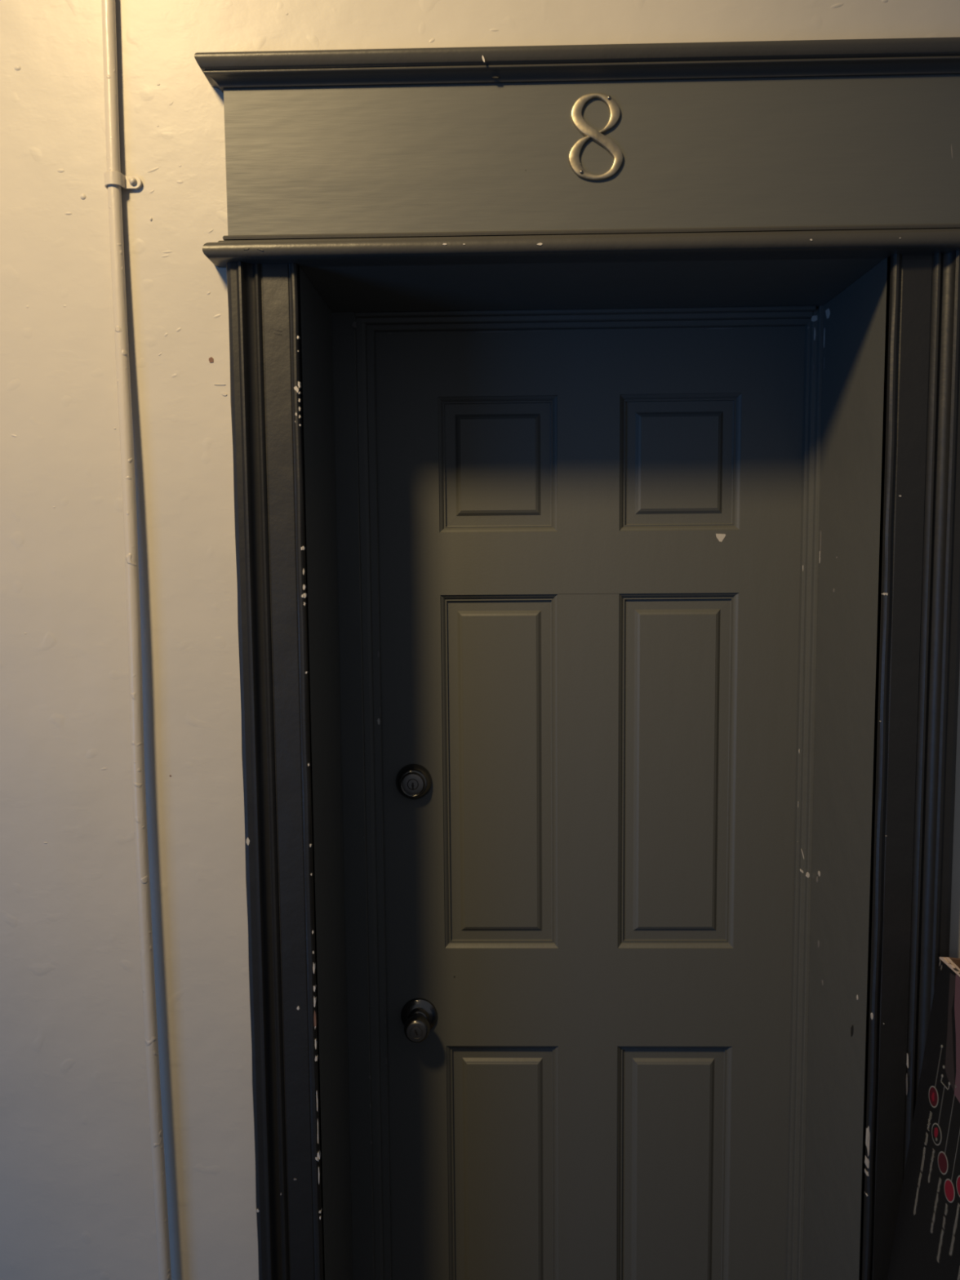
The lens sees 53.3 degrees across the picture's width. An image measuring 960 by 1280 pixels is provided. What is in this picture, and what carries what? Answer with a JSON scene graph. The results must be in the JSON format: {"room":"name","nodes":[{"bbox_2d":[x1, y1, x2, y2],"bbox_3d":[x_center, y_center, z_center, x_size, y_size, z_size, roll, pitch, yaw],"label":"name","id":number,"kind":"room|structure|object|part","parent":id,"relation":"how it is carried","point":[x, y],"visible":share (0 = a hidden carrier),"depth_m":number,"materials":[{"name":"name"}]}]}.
{"room":"apartment hallway","nodes":[
{"label":"apartment hallway","id":0,"kind":"room"},
{"bbox_2d":[0,0,959,1279],"bbox_3d":[-0.131,-0.122,1.611,5.800,3.520,0.382,0,5,1],"label":"wall","id":1,"kind":"structure","parent":0,"point":[77,1193],"depth_m":1.43,"materials":[{"name":"beige paint"}]},
{"bbox_2d":[104,170,142,190],"bbox_3d":[-0.512,-0.658,1.369,0.050,0.018,0.024,0,5,1],"label":"strap","id":2,"kind":"object","parent":1,"relation":"attached to","point":[111,177],"visible":1,"depth_m":1.37,"materials":[{"name":"beige metal"}]},
{"bbox_2d":[101,0,171,1279],"bbox_3d":[-0.511,-0.101,1.412,0.033,3.520,0.041,-5,7,-41],"label":"conduit pipe","id":3,"kind":"object","parent":1,"relation":"attached to","point":[108,6],"visible":1,"depth_m":1.41,"materials":[{"name":"beige metal"}]},
{"bbox_2d":[194,36,959,1279],"bbox_3d":[0.192,0.398,1.627,1.139,2.474,0.429,0,5,1],"label":"door frame","id":4,"kind":"structure","parent":1,"relation":"attached to","point":[814,184],"depth_m":1.42,"materials":[{"name":"grey paint"}]},
{"bbox_3d":[-0.302,0.555,1.471,0.102,2.199,0.032,0,5,1],"label":"casing","id":5,"kind":"part","parent":4,"relation":"part of","materials":[{"name":"black paint"}]},
{"bbox_3d":[0.177,-0.799,1.331,1.139,0.036,0.051,0,5,1],"label":"cornice","id":6,"kind":"part","parent":4,"relation":"part of","materials":[{"name":"grey paint"}]},
{"bbox_3d":[0.179,-0.561,1.352,1.136,0.038,0.050,0,5,1],"label":"neck moulding","id":7,"kind":"part","parent":4,"relation":"part of","materials":[{"name":"grey paint"}]},
{"bbox_2d":[568,93,622,180],"bbox_3d":[0.163,-0.706,1.341,0.077,0.116,0.008,0,5,1],"label":"number","id":8,"kind":"object","parent":4,"relation":"attached to","point":[578,121],"visible":1,"depth_m":1.34,"materials":[{"name":"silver metal"}]},
{"bbox_3d":[0.649,0.548,1.451,0.114,2.199,0.032,0,5,1],"label":"casing","id":9,"kind":"part","parent":4,"relation":"part of","materials":[{"name":"black paint"}]},
{"bbox_2d":[374,325,804,1279],"bbox_3d":[0.202,0.529,1.776,0.770,2.172,0.106,0,5,1],"label":"door","id":10,"kind":"structure","parent":1,"relation":"in","point":[589,540],"depth_m":1.77,"materials":[{"name":"grey paint"}]},
{"bbox_3d":[-0.116,0.715,1.776,0.048,0.048,0.053,0,5,1],"label":"knob","id":11,"kind":"part","parent":10,"relation":"part of","materials":[{"name":"black metal"}]},
{"bbox_3d":[0.033,-0.317,1.736,0.214,0.242,0.036,0,5,1],"label":"panel","id":12,"kind":"part","parent":10,"relation":"part of","materials":[{"name":"grey paint"}]},
{"bbox_3d":[0.038,0.247,1.786,0.214,0.665,0.036,0,5,1],"label":"panel","id":13,"kind":"part","parent":10,"relation":"part of","materials":[{"name":"grey paint"}]},
{"bbox_3d":[0.045,1.071,1.859,0.214,0.606,0.036,0,5,1],"label":"panel","id":14,"kind":"part","parent":10,"relation":"part of","materials":[{"name":"grey paint"}]},
{"bbox_3d":[0.371,1.068,1.852,0.216,0.606,0.036,0,5,1],"label":"panel","id":15,"kind":"part","parent":10,"relation":"part of","materials":[{"name":"grey paint"}]},
{"bbox_3d":[0.364,0.245,1.779,0.216,0.665,0.036,0,5,1],"label":"panel","id":16,"kind":"part","parent":10,"relation":"part of","materials":[{"name":"grey paint"}]},
{"bbox_3d":[0.358,-0.319,1.729,0.216,0.242,0.036,0,5,1],"label":"panel","id":17,"kind":"part","parent":10,"relation":"part of","materials":[{"name":"grey paint"}]},
{"bbox_3d":[-0.151,1.813,-0.003,5.800,0.050,4.020,0,5,1],"label":"floor","id":18,"kind":"structure","parent":0,"visible":0},
{"bbox_2d":[887,955,959,1279],"bbox_3d":[0.777,1.090,1.284,0.483,1.229,0.360,0,5,1],"label":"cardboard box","id":19,"kind":"object","parent":18,"relation":"on","point":[926,1246],"visible":1,"depth_m":1.37,"materials":[{"name":"black cardboard"}]}
]}

